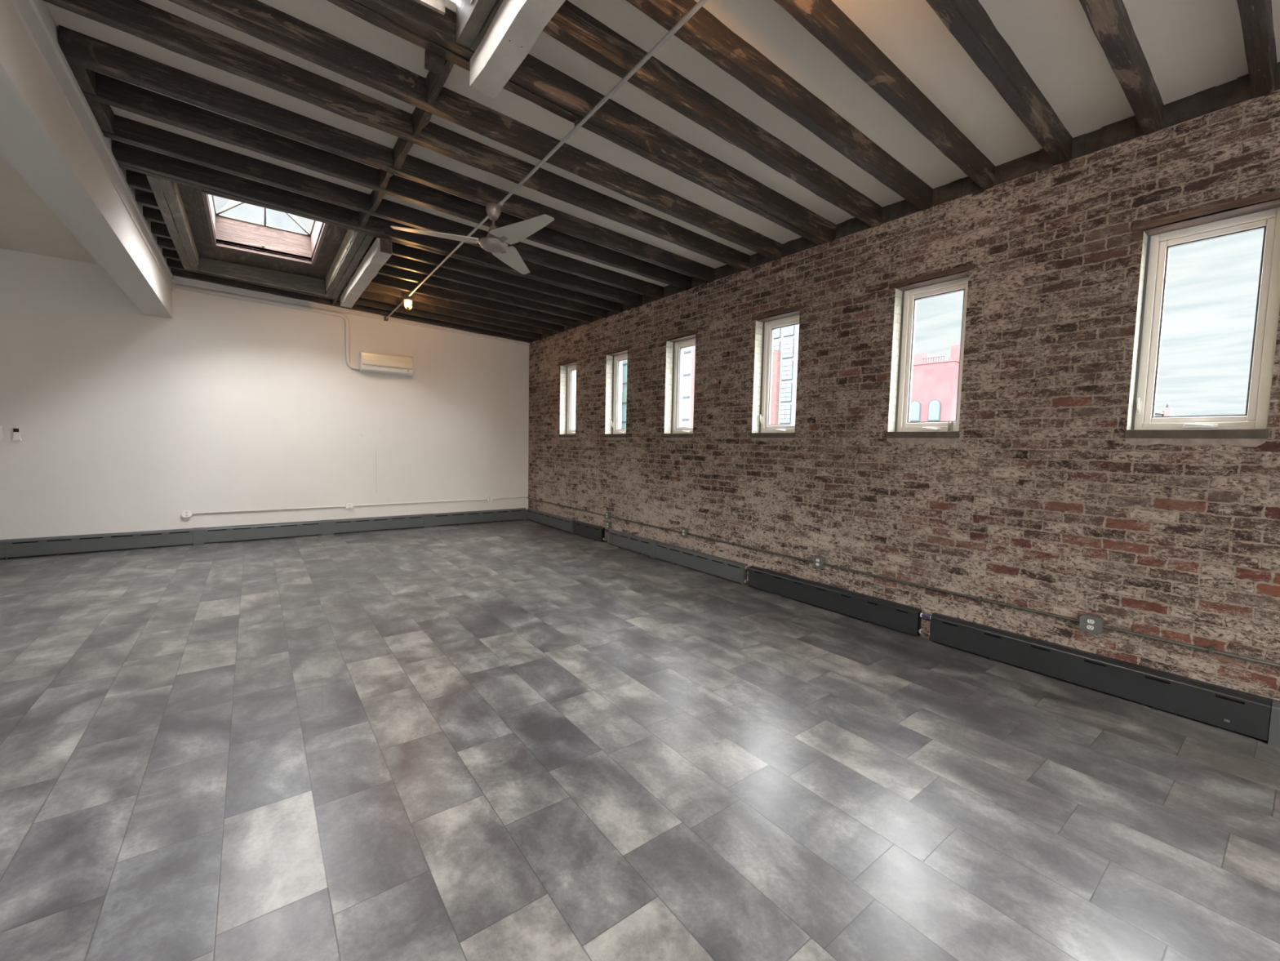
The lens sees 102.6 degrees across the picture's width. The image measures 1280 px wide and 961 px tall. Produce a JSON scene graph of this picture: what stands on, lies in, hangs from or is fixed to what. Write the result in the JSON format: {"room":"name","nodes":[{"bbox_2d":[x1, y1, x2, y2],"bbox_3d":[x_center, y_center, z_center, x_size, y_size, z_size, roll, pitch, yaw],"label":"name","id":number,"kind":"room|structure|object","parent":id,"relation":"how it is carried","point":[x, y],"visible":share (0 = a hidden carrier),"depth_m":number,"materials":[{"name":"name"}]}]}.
{"room":"empty loft space","nodes":[
{"label":"empty loft space","id":0,"kind":"room"},
{"bbox_2d":[0,248,528,539],"bbox_3d":[-6.006,-0.951,7.202,9.510,3.850,0.200,-2,5,-37],"label":"wall","id":1,"kind":"structure","parent":0,"point":[128,420],"depth_m":7.22,"materials":[{"name":"white paint"}]},
{"bbox_2d":[0,425,3,440],"bbox_3d":[-7.485,-0.553,5.982,0.071,0.173,0.018,-2,5,-37],"label":"light switch","id":2,"kind":"object","parent":1,"relation":"attached to","point":[1,426],"visible":1,"depth_m":6.00,"materials":[{"name":"white plastic"}]},
{"bbox_2d":[0,538,9,559],"bbox_3d":[-8.098,0.830,5.605,1.560,0.229,0.070,-2,5,-37],"label":"baseboard heater","id":3,"kind":"object","parent":1,"relation":"attached to","point":[3,543],"visible":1,"depth_m":6.03,"materials":[{"name":"grey metal"}]},
{"bbox_2d":[12,427,22,440],"bbox_3d":[-7.368,-0.545,6.063,0.068,0.155,0.032,-2,5,-37],"label":"remote","id":4,"kind":"object","parent":1,"relation":"attached to","point":[16,431],"visible":1,"depth_m":6.06,"materials":[{"name":"white plastic"}]},
{"bbox_2d":[7,527,204,557],"bbox_3d":[-6.768,0.789,6.606,1.770,0.229,0.070,-2,5,-37],"label":"baseboard heater","id":5,"kind":"object","parent":1,"relation":"attached to","point":[50,545],"visible":1,"depth_m":6.52,"materials":[{"name":"grey metal"}]},
{"bbox_2d":[7,528,192,542],"bbox_3d":[-6.814,0.695,6.563,1.650,0.030,0.062,-2,5,-37],"label":"hood","id":6,"kind":"object","parent":5,"relation":"attached to","point":[184,531],"depth_m":6.52,"materials":[{"name":"grey metal"}]},
{"bbox_2d":[182,510,191,517],"bbox_3d":[-6.202,0.456,7.021,0.100,0.088,0.043,-2,5,-37],"label":"power outlet","id":7,"kind":"object","parent":1,"relation":"attached to","point":[185,513],"visible":1,"depth_m":7.01,"materials":[{"name":"white plastic"}]},
{"bbox_2d":[174,284,359,369],"bbox_3d":[-5.302,-2.174,7.468,2.155,0.903,0.056,-2,5,-37],"label":"pipe cover","id":8,"kind":"object","parent":1,"relation":"attached to","point":[177,286],"visible":1,"depth_m":7.50,"materials":[{"name":"white paint"}]},
{"bbox_2d":[204,519,333,543],"bbox_3d":[-5.441,0.749,7.604,1.551,0.229,0.070,-2,5,-37],"label":"baseboard heater","id":9,"kind":"object","parent":1,"relation":"attached to","point":[278,530],"visible":1,"depth_m":7.54,"materials":[{"name":"grey metal"}]},
{"bbox_2d":[204,520,321,529],"bbox_3d":[-5.505,0.654,7.548,1.388,0.030,0.062,-2,5,-37],"label":"hood","id":10,"kind":"object","parent":9,"relation":"attached to","point":[278,525],"depth_m":7.55,"materials":[{"name":"grey metal"}]},
{"bbox_2d":[345,502,352,508],"bbox_3d":[-4.644,0.408,8.193,0.100,0.088,0.043,-2,5,-37],"label":"power outlet","id":11,"kind":"object","parent":1,"relation":"attached to","point":[348,505],"visible":1,"depth_m":8.18,"materials":[{"name":"white plastic"}]},
{"bbox_2d":[172,279,529,345],"bbox_3d":[-4.153,-2.625,8.315,5.090,0.193,0.030,-2,5,-37],"label":"trim","id":12,"kind":"structure","parent":1,"relation":"attached to","point":[174,281],"depth_m":7.87,"materials":[{"name":"white paint"}]},
{"bbox_2d":[193,496,527,514],"bbox_3d":[-4.179,0.391,8.556,4.950,0.029,0.024,-2,5,-37],"label":"conduit","id":13,"kind":"object","parent":1,"relation":"attached to","point":[279,508],"visible":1,"depth_m":8.14,"materials":[{"name":"white plastic"}]},
{"bbox_2d":[333,513,433,533],"bbox_3d":[-4.220,0.711,8.523,1.507,0.229,0.070,-2,5,-37],"label":"baseboard heater","id":14,"kind":"object","parent":1,"relation":"attached to","point":[424,520],"visible":1,"depth_m":8.47,"materials":[{"name":"grey metal"}]},
{"bbox_2d":[333,514,423,521],"bbox_3d":[-4.283,0.617,8.467,1.344,0.030,0.062,-2,5,-37],"label":"hood","id":15,"kind":"object","parent":14,"relation":"attached to","point":[413,516],"depth_m":8.48,"materials":[{"name":"grey metal"}]},
{"bbox_2d":[359,351,413,375],"bbox_3d":[-4.099,-1.884,8.310,0.763,0.295,0.202,-2,5,-37],"label":"air conditioner","id":16,"kind":"object","parent":1,"relation":"attached to","point":[368,362],"visible":1,"depth_m":8.22,"materials":[{"name":"white plastic"}]},
{"bbox_2d":[433,507,526,526],"bbox_3d":[-2.925,0.671,9.497,1.734,0.229,0.070,-2,5,-37],"label":"baseboard heater","id":17,"kind":"object","parent":1,"relation":"attached to","point":[508,514],"visible":1,"depth_m":9.43,"materials":[{"name":"grey metal"}]},
{"bbox_2d":[433,507,523,515],"bbox_3d":[-2.949,0.576,9.471,1.670,0.030,0.062,-2,5,-37],"label":"hood","id":18,"kind":"object","parent":17,"relation":"attached to","point":[521,509],"depth_m":9.46,"materials":[{"name":"grey metal"}]},
{"bbox_2d":[486,497,492,502],"bbox_3d":[-2.811,0.352,9.573,0.100,0.088,0.043,-2,5,-37],"label":"power outlet","id":19,"kind":"object","parent":1,"relation":"attached to","point":[488,499],"visible":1,"depth_m":9.55,"materials":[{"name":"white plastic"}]},
{"bbox_2d":[0,519,1279,960],"bbox_3d":[-2.034,1.354,2.417,9.590,0.120,12.910,-2,5,-37],"label":"floor","id":20,"kind":"structure","parent":0,"point":[521,740],"depth_m":2.33,"materials":[{"name":"tile"}]},
{"bbox_2d":[0,0,1279,294],"bbox_3d":[-1.945,-2.353,2.106,9.540,0.251,12.810,-2,5,-37],"label":"ceiling","id":21,"kind":"structure","parent":0,"point":[1189,47],"depth_m":3.01,"materials":[{"name":"paint"}]},
{"bbox_2d":[0,0,173,318],"bbox_3d":[-2.481,-2.095,1.660,0.295,0.755,12.710,-2,5,-37],"label":"soffit","id":22,"kind":"structure","parent":21,"relation":"attached to","point":[51,135],"depth_m":3.11,"materials":[{"name":"white paint"}]},
{"bbox_2d":[125,168,152,192],"bbox_3d":[-4.275,-2.573,4.381,0.153,0.164,0.076,-2,5,-37],"label":"joist tail","id":23,"kind":"object","parent":21,"relation":"attached to","point":[135,180],"visible":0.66,"depth_m":4.36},
{"bbox_2d":[134,188,159,209],"bbox_3d":[-4.521,-2.601,4.707,0.153,0.163,0.081,-2,5,-37],"label":"joist tail","id":24,"kind":"object","parent":21,"relation":"attached to","point":[142,197],"visible":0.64,"depth_m":4.68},
{"bbox_2d":[142,205,165,224],"bbox_3d":[-4.768,-2.629,5.034,0.153,0.164,0.078,-2,5,-37],"label":"joist tail","id":25,"kind":"object","parent":21,"relation":"attached to","point":[149,214],"visible":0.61,"depth_m":5.01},
{"bbox_2d":[150,221,171,239],"bbox_3d":[-5.063,-2.661,5.425,0.153,0.165,0.076,-2,5,-37],"label":"joist tail","id":26,"kind":"object","parent":21,"relation":"attached to","point":[159,229],"visible":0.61,"depth_m":5.40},
{"bbox_2d":[156,235,176,250],"bbox_3d":[-5.319,-2.691,5.763,0.153,0.163,0.078,-2,5,-37],"label":"joist tail","id":27,"kind":"object","parent":21,"relation":"attached to","point":[163,242],"visible":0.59,"depth_m":5.74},
{"bbox_2d":[162,248,180,261],"bbox_3d":[-5.574,-2.719,6.101,0.153,0.164,0.076,-2,5,-37],"label":"joist tail","id":28,"kind":"object","parent":21,"relation":"attached to","point":[166,253],"visible":0.68,"depth_m":6.08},
{"bbox_2d":[146,174,373,298],"bbox_3d":[-4.201,-2.921,5.789,1.672,0.804,2.925,-2,5,-37],"label":"skylight","id":29,"kind":"object","parent":21,"relation":"attached to","point":[322,261],"visible":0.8,"depth_m":6.19,"materials":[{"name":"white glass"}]},
{"bbox_2d":[170,267,532,342],"bbox_3d":[-4.105,-2.741,8.263,5.110,0.357,0.084,-2,5,-37],"label":"joist","id":30,"kind":"object","parent":21,"relation":"attached to","point":[175,272],"visible":0.65,"depth_m":7.76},
{"bbox_2d":[166,257,541,340],"bbox_3d":[-3.866,-2.714,7.947,5.110,0.357,0.077,-2,5,-37],"label":"joist","id":31,"kind":"object","parent":21,"relation":"attached to","point":[174,264],"visible":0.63,"depth_m":8.14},
{"bbox_2d":[358,211,370,227],"bbox_3d":[-2.571,-2.497,4.796,0.049,0.147,0.373,-2,5,-37],"label":"block","id":32,"kind":"object","parent":21,"relation":"attached to","point":[363,217],"visible":0.57,"depth_m":4.82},
{"bbox_2d":[112,139,642,306],"bbox_3d":[-2.017,-2.505,5.497,5.110,0.359,0.080,-2,5,-37],"label":"joist","id":33,"kind":"object","parent":21,"relation":"attached to","point":[129,155],"visible":0.81,"depth_m":4.75,"materials":[{"name":"wood"}]},
{"bbox_2d":[117,163,638,307],"bbox_3d":[-2.062,-2.510,5.558,5.110,0.359,0.078,-2,5,-37],"label":"joist","id":34,"kind":"object","parent":21,"relation":"attached to","point":[121,166],"visible":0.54,"depth_m":4.92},
{"bbox_2d":[101,114,663,299],"bbox_3d":[-1.744,-2.476,5.136,5.110,0.355,0.085,-2,5,-37],"label":"joist","id":35,"kind":"object","parent":21,"relation":"attached to","point":[126,131],"visible":0.84,"depth_m":4.38,"materials":[{"name":"wood"}]},
{"bbox_2d":[85,97,114,133],"bbox_3d":[-3.594,-2.490,3.409,0.078,0.143,0.444,-2,5,-37],"label":"block","id":36,"kind":"object","parent":35,"relation":"attached to","point":[103,113],"visible":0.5,"depth_m":3.44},
{"bbox_2d":[58,25,715,282],"bbox_3d":[-1.194,-2.413,4.408,5.110,0.357,0.085,-2,5,-37],"label":"joist","id":37,"kind":"object","parent":21,"relation":"attached to","point":[79,49],"visible":0.93,"depth_m":3.59,"materials":[{"name":"wood"}]},
{"bbox_2d":[379,168,394,188],"bbox_3d":[-1.998,-2.433,4.046,0.049,0.146,0.311,-2,5,-37],"label":"block","id":38,"kind":"object","parent":37,"relation":"attached to","point":[384,175],"visible":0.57,"depth_m":4.07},
{"bbox_2d":[81,71,692,290],"bbox_3d":[-1.429,-2.439,4.720,5.110,0.356,0.082,-2,5,-37],"label":"joist","id":39,"kind":"object","parent":21,"relation":"attached to","point":[111,91],"visible":0.82,"depth_m":3.94,"materials":[{"name":"wood"}]},
{"bbox_2d":[67,62,97,95],"bbox_3d":[-3.320,-2.458,3.045,0.079,0.146,0.311,-2,5,-37],"label":"block","id":40,"kind":"object","parent":39,"relation":"attached to","point":[85,77],"visible":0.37,"depth_m":3.07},
{"bbox_2d":[369,190,385,211],"bbox_3d":[-2.263,-2.464,4.416,0.051,0.146,0.444,-2,5,-37],"label":"block","id":41,"kind":"object","parent":39,"relation":"attached to","point":[375,197],"visible":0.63,"depth_m":4.45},
{"bbox_2d":[41,0,750,271],"bbox_3d":[-0.875,-2.376,3.985,5.110,0.358,0.087,-2,5,-37],"label":"joist","id":42,"kind":"object","parent":21,"relation":"attached to","point":[141,20],"visible":0.98,"depth_m":3.24,"materials":[{"name":"wood"}]},
{"bbox_2d":[392,137,413,169],"bbox_3d":[-1.706,-2.403,3.690,0.053,0.144,0.448,-2,5,-37],"label":"block","id":43,"kind":"object","parent":42,"relation":"attached to","point":[402,147],"visible":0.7,"depth_m":3.70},
{"bbox_2d":[412,106,432,137],"bbox_3d":[-1.408,-2.370,3.321,0.049,0.145,0.334,-2,5,-37],"label":"block","id":44,"kind":"object","parent":42,"relation":"attached to","point":[420,117],"visible":0.63,"depth_m":3.34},
{"bbox_2d":[340,286,552,336],"bbox_3d":[-2.871,-2.671,8.148,3.280,0.285,0.080,-2,5,-37],"label":"joist","id":45,"kind":"object","parent":21,"relation":"attached to","point":[366,295],"visible":0.63,"depth_m":8.07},
{"bbox_2d":[344,278,564,332],"bbox_3d":[-2.614,-2.641,7.809,3.280,0.287,0.079,-2,5,-37],"label":"joist","id":46,"kind":"object","parent":21,"relation":"attached to","point":[375,288],"visible":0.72,"depth_m":7.72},
{"bbox_2d":[413,0,503,52],"bbox_3d":[-0.630,-2.519,1.060,1.674,0.803,2.828,-2,5,-37],"label":"skylight","id":47,"kind":"object","parent":21,"relation":"attached to","point":[474,18],"visible":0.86,"depth_m":2.50,"materials":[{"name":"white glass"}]},
{"bbox_2d":[349,268,577,328],"bbox_3d":[-2.360,-2.612,7.471,3.280,0.288,0.079,-2,5,-37],"label":"joist","id":48,"kind":"object","parent":21,"relation":"attached to","point":[380,279],"visible":0.69,"depth_m":7.37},
{"bbox_2d":[340,237,391,307],"bbox_3d":[-3.398,-2.461,6.267,0.151,0.147,2.720,-2,5,-37],"label":"light fixture","id":49,"kind":"structure","parent":48,"relation":"attached to","point":[380,251],"depth_m":5.81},
{"bbox_2d":[355,257,592,323],"bbox_3d":[-2.064,-2.579,7.080,3.280,0.286,0.080,-2,5,-37],"label":"joist","id":50,"kind":"object","parent":21,"relation":"attached to","point":[386,270],"visible":0.71,"depth_m":6.96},
{"bbox_2d":[383,0,708,320],"bbox_3d":[-1.226,-2.296,4.348,0.061,0.078,9.912,-2,5,-36],"label":"conduit","id":51,"kind":"object","parent":50,"relation":"hanging from","point":[700,3],"visible":0.98,"depth_m":3.04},
{"bbox_2d":[404,294,412,309],"bbox_3d":[-3.172,-2.434,7.019,0.112,0.188,0.112,-2,5,-37],"label":"lamp","id":52,"kind":"object","parent":51,"relation":"hanging from","point":[408,299],"visible":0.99,"depth_m":6.99,"materials":[{"name":"metal"}]},
{"bbox_2d":[390,203,554,274],"bbox_3d":[-1.255,-2.126,4.200,1.334,0.379,1.340,-2,5,-37],"label":"ceiling fan","id":53,"kind":"object","parent":51,"relation":"hanging from","point":[496,241],"visible":0.98,"depth_m":4.24,"materials":[{"name":"silver metal"}]},
{"bbox_2d":[168,0,782,260],"bbox_3d":[-0.625,-2.348,3.654,5.110,0.359,0.084,-2,5,-37],"label":"joist","id":54,"kind":"object","parent":21,"relation":"attached to","point":[256,19],"visible":0.99,"depth_m":3.19,"materials":[{"name":"wood"}]},
{"bbox_2d":[361,248,606,318],"bbox_3d":[-1.817,-2.551,6.752,3.280,0.287,0.081,-2,5,-37],"label":"joist","id":55,"kind":"object","parent":21,"relation":"attached to","point":[395,261],"visible":0.72,"depth_m":6.62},
{"bbox_2d":[368,236,622,313],"bbox_3d":[-1.571,-2.523,6.427,3.280,0.288,0.078,-2,5,-37],"label":"joist","id":56,"kind":"object","parent":21,"relation":"attached to","point":[399,250],"visible":0.67,"depth_m":6.28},
{"bbox_2d":[326,0,835,244],"bbox_3d":[-0.315,-2.314,3.244,5.110,0.356,0.082,-2,5,-37],"label":"joist","id":57,"kind":"object","parent":21,"relation":"attached to","point":[357,9],"visible":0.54,"depth_m":3.09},
{"bbox_2d":[426,59,453,105],"bbox_3d":[-1.147,-2.338,2.936,0.044,0.145,0.434,-2,5,-37],"label":"block","id":58,"kind":"object","parent":57,"relation":"attached to","point":[434,82],"visible":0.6,"depth_m":2.98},
{"bbox_2d":[424,49,445,75],"bbox_3d":[-1.100,-2.268,2.764,0.100,0.102,0.092,-2,5,-37],"label":"block","id":59,"kind":"object","parent":58,"relation":"attached to","point":[433,63],"visible":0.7,"depth_m":2.75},
{"bbox_2d":[542,0,882,227],"bbox_3d":[0.725,-2.265,3.386,3.280,0.286,0.090,-2,5,-37],"label":"joist","id":60,"kind":"object","parent":21,"relation":"attached to","point":[570,25],"visible":0.94,"depth_m":3.07,"materials":[{"name":"wood"}]},
{"bbox_2d":[469,0,565,98],"bbox_3d":[-0.050,-2.074,1.714,0.147,0.151,2.670,-2,5,-37],"label":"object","id":61,"kind":"structure","parent":60,"relation":"attached to","point":[517,25],"depth_m":2.44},
{"bbox_2d":[625,0,933,210],"bbox_3d":[0.968,-2.239,3.064,3.280,0.284,0.082,-2,5,-37],"label":"joist","id":62,"kind":"object","parent":21,"relation":"attached to","point":[703,32],"visible":0.98,"depth_m":2.90,"materials":[{"name":"wood"}]},
{"bbox_2d":[773,0,995,190],"bbox_3d":[1.226,-2.208,2.723,3.280,0.288,0.070,-2,5,-37],"label":"joist","id":63,"kind":"object","parent":21,"relation":"attached to","point":[822,19],"visible":1,"depth_m":2.79,"materials":[{"name":"wood"}]},
{"bbox_2d":[925,0,1072,164],"bbox_3d":[1.485,-2.179,2.379,3.280,0.286,0.082,-2,5,-37],"label":"joist","id":64,"kind":"object","parent":21,"relation":"attached to","point":[967,21],"visible":1,"depth_m":2.67,"materials":[{"name":"wood"}]},
{"bbox_2d":[1079,0,1164,135],"bbox_3d":[1.737,-2.152,2.045,3.280,0.284,0.080,-2,5,-37],"label":"joist","id":65,"kind":"object","parent":21,"relation":"attached to","point":[1109,20],"visible":1,"depth_m":2.54,"materials":[{"name":"wood"}]},
{"bbox_2d":[1236,0,1277,98],"bbox_3d":[1.987,-2.122,1.714,3.280,0.287,0.078,-2,5,-37],"label":"joist","id":66,"kind":"object","parent":21,"relation":"attached to","point":[1255,15],"visible":1,"depth_m":2.40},
{"bbox_2d":[528,89,1279,737],"bbox_3d":[1.803,-0.458,4.971,0.300,3.505,13.010,-2,5,-37],"label":"wall","id":67,"kind":"structure","parent":0,"point":[1042,501],"depth_m":3.72,"materials":[{"name":"brick"}]},
{"bbox_2d":[526,507,575,533],"bbox_3d":[-1.647,0.712,9.297,0.070,0.229,1.780,-2,5,-37],"label":"baseboard heater","id":68,"kind":"object","parent":67,"relation":"attached to","point":[558,522],"visible":0.91,"depth_m":9.16,"materials":[{"name":"grey metal"}]},
{"bbox_2d":[526,507,573,521],"bbox_3d":[-1.651,0.615,9.299,0.062,0.030,1.760,-2,5,-37],"label":"hood","id":69,"kind":"object","parent":68,"relation":"attached to","point":[530,510],"depth_m":9.26,"materials":[{"name":"grey metal"}]},
{"bbox_2d":[558,358,577,439],"bbox_3d":[-1.114,-1.371,8.806,0.326,1.361,0.633,-2,5,-37],"label":"window","id":70,"kind":"structure","parent":67,"relation":"in","point":[570,434],"depth_m":8.95,"materials":[{"name":"white plastic"}]},
{"bbox_2d":[573,520,604,542],"bbox_3d":[-0.813,0.807,8.196,0.066,0.226,0.830,-2,5,-37],"label":"baseboard heater","id":71,"kind":"object","parent":67,"relation":"attached to","point":[596,532],"visible":1,"depth_m":8.12,"materials":[{"name":"black metal"}]},
{"bbox_2d":[574,520,604,529],"bbox_3d":[-0.813,0.710,8.188,0.062,0.030,0.830,-2,5,-37],"label":"hood","id":72,"kind":"object","parent":71,"relation":"attached to","point":[580,523],"depth_m":8.17,"materials":[{"name":"black metal"}]},
{"bbox_2d":[605,511,610,519],"bbox_3d":[-0.483,0.527,7.756,0.053,0.105,0.075,-2,5,-37],"label":"power outlet","id":73,"kind":"object","parent":67,"relation":"attached to","point":[607,513],"visible":1,"depth_m":7.73,"materials":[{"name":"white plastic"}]},
{"bbox_2d":[606,521,611,528],"bbox_3d":[-0.468,0.673,7.742,0.053,0.105,0.070,-2,5,-37],"label":"power outlet","id":74,"kind":"object","parent":67,"relation":"attached to","point":[608,523],"visible":1,"depth_m":7.72,"materials":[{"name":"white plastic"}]},
{"bbox_2d":[604,346,629,440],"bbox_3d":[-0.242,-1.275,7.651,0.326,1.363,0.633,-2,5,-37],"label":"window","id":75,"kind":"structure","parent":67,"relation":"in","point":[617,433],"depth_m":7.79,"materials":[{"name":"white plastic"}]},
{"bbox_2d":[608,529,658,558],"bbox_3d":[-0.104,0.886,7.253,0.070,0.229,1.115,-2,5,-37],"label":"baseboard heater","id":76,"kind":"object","parent":67,"relation":"attached to","point":[643,545],"visible":0.95,"depth_m":7.19,"materials":[{"name":"grey metal"}]},
{"bbox_2d":[608,529,653,542],"bbox_3d":[-0.135,0.786,7.290,0.062,0.030,1.005,-2,5,-37],"label":"hood","id":77,"kind":"object","parent":76,"relation":"attached to","point":[614,532],"depth_m":7.26,"materials":[{"name":"grey metal"}]},
{"bbox_2d":[662,329,697,440],"bbox_3d":[0.606,-1.178,6.528,0.326,1.363,0.633,-2,5,-37],"label":"window","id":78,"kind":"structure","parent":67,"relation":"in","point":[677,433],"depth_m":6.66,"materials":[{"name":"white plastic"}]},
{"bbox_2d":[681,527,688,537],"bbox_3d":[0.557,0.644,6.378,0.053,0.105,0.075,-2,5,-37],"label":"power outlet","id":79,"kind":"object","parent":67,"relation":"attached to","point":[684,531],"visible":1,"depth_m":6.35,"materials":[{"name":"white plastic"}]},
{"bbox_2d":[655,541,746,585],"bbox_3d":[0.689,0.975,6.203,0.070,0.229,1.518,-2,5,-37],"label":"baseboard heater","id":80,"kind":"object","parent":67,"relation":"attached to","point":[734,571],"visible":1,"depth_m":6.08,"materials":[{"name":"grey metal"}]},
{"bbox_2d":[655,541,745,567],"bbox_3d":[0.686,0.878,6.203,0.062,0.030,1.503,-2,5,-37],"label":"hood","id":81,"kind":"object","parent":80,"relation":"attached to","point":[722,561],"depth_m":6.13,"materials":[{"name":"grey metal"}]},
{"bbox_2d":[750,305,803,441],"bbox_3d":[1.492,-1.067,5.355,0.326,1.333,0.633,-2,5,-37],"label":"window","id":82,"kind":"structure","parent":67,"relation":"in","point":[767,433],"depth_m":5.47,"materials":[{"name":"white plastic"}]},
{"bbox_2d":[813,555,825,568],"bbox_3d":[1.699,0.773,4.865,0.053,0.105,0.100,-2,5,-37],"label":"power outlet","id":83,"kind":"object","parent":67,"relation":"attached to","point":[818,561],"visible":1,"depth_m":4.84,"materials":[{"name":"white plastic"}]},
{"bbox_2d":[747,565,921,635],"bbox_3d":[1.722,1.093,4.839,0.066,0.226,1.763,-2,5,-37],"label":"baseboard heater","id":84,"kind":"object","parent":67,"relation":"attached to","point":[898,616],"visible":1,"depth_m":4.65,"materials":[{"name":"black metal"}]},
{"bbox_2d":[748,565,921,613],"bbox_3d":[1.722,0.995,4.831,0.062,0.030,1.763,-2,5,-37],"label":"hood","id":85,"kind":"object","parent":84,"relation":"attached to","point":[865,598],"depth_m":4.69,"materials":[{"name":"black metal"}]},
{"bbox_2d":[917,628,929,635],"bbox_3d":[2.284,1.217,4.106,0.034,0.034,0.107,-2,5,-37],"label":"pipe","id":86,"kind":"object","parent":84,"relation":"attached to","point":[920,630],"visible":0.83,"depth_m":4.11,"materials":[{"name":"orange metal"}]},
{"bbox_2d":[919,613,931,619],"bbox_3d":[2.286,1.084,4.096,0.034,0.034,0.107,-2,5,-37],"label":"pipe","id":87,"kind":"object","parent":84,"relation":"attached to","point":[921,615],"visible":0.88,"depth_m":4.10,"materials":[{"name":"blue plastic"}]},
{"bbox_2d":[527,497,1279,667],"bbox_3d":[0.775,0.679,6.106,0.034,0.036,9.900,-2,5,-37],"label":"conduit","id":88,"kind":"object","parent":67,"relation":"attached to","point":[1211,649],"visible":1,"depth_m":3.71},
{"bbox_2d":[532,62,1279,342],"bbox_3d":[1.732,-2.304,4.823,0.102,0.235,12.710,-2,5,-37],"label":"trim","id":89,"kind":"structure","parent":67,"relation":"attached to","point":[1237,91],"depth_m":3.48,"materials":[{"name":"wood"}]},
{"bbox_2d":[885,263,974,444],"bbox_3d":[2.384,-0.964,4.174,0.326,1.338,0.633,-2,5,-37],"label":"window","id":90,"kind":"structure","parent":67,"relation":"in","point":[917,433],"depth_m":4.21,"materials":[{"name":"white plastic"}]},
{"bbox_2d":[946,421,953,431],"bbox_3d":[2.416,-0.419,3.994,0.031,0.076,0.028,-2,5,-37],"label":"bracket","id":91,"kind":"object","parent":90,"relation":"on","point":[949,426],"visible":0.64,"depth_m":3.99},
{"bbox_2d":[1079,613,1104,634],"bbox_3d":[2.892,0.917,3.286,0.053,0.108,0.112,-2,5,-37],"label":"power outlet","id":92,"kind":"object","parent":67,"relation":"attached to","point":[1090,623],"visible":1,"depth_m":3.27,"materials":[{"name":"white plastic"}]},
{"bbox_2d":[1086,625,1093,629],"bbox_3d":[2.873,0.937,3.272,0.003,0.025,0.035,-2,5,-37],"label":"socket","id":93,"kind":"object","parent":92,"relation":"attached to","point":[1088,627],"depth_m":3.27,"materials":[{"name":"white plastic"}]},
{"bbox_2d":[1087,618,1094,623],"bbox_3d":[2.873,0.898,3.270,0.003,0.025,0.035,-2,5,-37],"label":"socket","id":94,"kind":"object","parent":92,"relation":"attached to","point":[1089,620],"depth_m":3.27,"materials":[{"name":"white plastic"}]},
{"bbox_2d":[928,612,1271,740],"bbox_3d":[2.818,1.217,3.385,0.068,0.226,1.693,-2,5,-37],"label":"baseboard heater","id":95,"kind":"object","parent":67,"relation":"attached to","point":[1243,713],"visible":1,"depth_m":3.17,"materials":[{"name":"black metal"}]},
{"bbox_2d":[1124,190,1279,447],"bbox_3d":[3.279,-0.864,2.989,0.326,1.336,0.633,-2,5,-37],"label":"window","id":96,"kind":"structure","parent":67,"relation":"in","point":[1250,428],"depth_m":2.91,"materials":[{"name":"white plastic"}]},
{"bbox_2d":[1267,698,1279,747],"bbox_3d":[3.829,1.329,2.044,0.070,0.229,1.670,-2,5,-37],"label":"baseboard heater","id":97,"kind":"object","parent":67,"relation":"attached to","point":[1273,740],"visible":1,"depth_m":2.68,"materials":[{"name":"grey metal"}]},
{"label":"outside","id":98,"kind":"structure","parent":0,"visible":0},
{"bbox_3d":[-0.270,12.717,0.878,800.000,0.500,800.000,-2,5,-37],"label":"ground","id":99,"kind":"structure","parent":98,"visible":0},
{"bbox_2d":[574,370,576,429],"bbox_3d":[-18.281,-12.356,96.924,8.080,35.520,38.000,-2,5,-37],"label":"building","id":100,"kind":"structure","parent":99,"relation":"on","point":[575,371],"depth_m":79.30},
{"bbox_2d":[621,360,626,428],"bbox_3d":[-1.608,-10.073,91.497,8.080,32.420,13.000,-2,5,-37],"label":"glass building","id":101,"kind":"structure","parent":99,"relation":"on","point":[624,362],"depth_m":86.09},
{"bbox_2d":[681,346,692,426],"bbox_3d":[6.915,-8.403,80.239,8.080,31.000,11.400,-2,5,-37],"label":"building","id":102,"kind":"structure","parent":99,"relation":"on","point":[687,353],"depth_m":73.65,"materials":[{"name":"brick"}]},
{"bbox_2d":[690,346,695,426],"bbox_3d":[11.313,-7.912,74.481,8.000,31.000,3.075,-2,5,-37],"label":"building","id":103,"kind":"structure","parent":99,"relation":"on","point":[693,347],"depth_m":72.68,"materials":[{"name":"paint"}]},
{"bbox_2d":[770,324,799,425],"bbox_3d":[23.375,-13.771,77.593,12.700,42.770,10.680,-2,5,-37],"label":"tower block","id":104,"kind":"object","parent":99,"relation":"on","point":[785,344],"visible":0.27,"depth_m":72.01,"materials":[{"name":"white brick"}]},
{"bbox_2d":[910,344,959,422],"bbox_3d":[26.764,-0.836,47.549,10.140,21.250,12.150,-2,5,-37],"label":"building","id":105,"kind":"structure","parent":99,"relation":"on","point":[935,383],"depth_m":42.36,"materials":[{"name":"paint"}]},
{"bbox_2d":[1154,401,1175,416],"bbox_3d":[66.897,-0.312,67.470,8.600,19.160,3.915,-2,5,-37],"label":"house","id":106,"kind":"structure","parent":99,"relation":"on","point":[1167,411],"depth_m":63.26,"materials":[{"name":"grey brick"}]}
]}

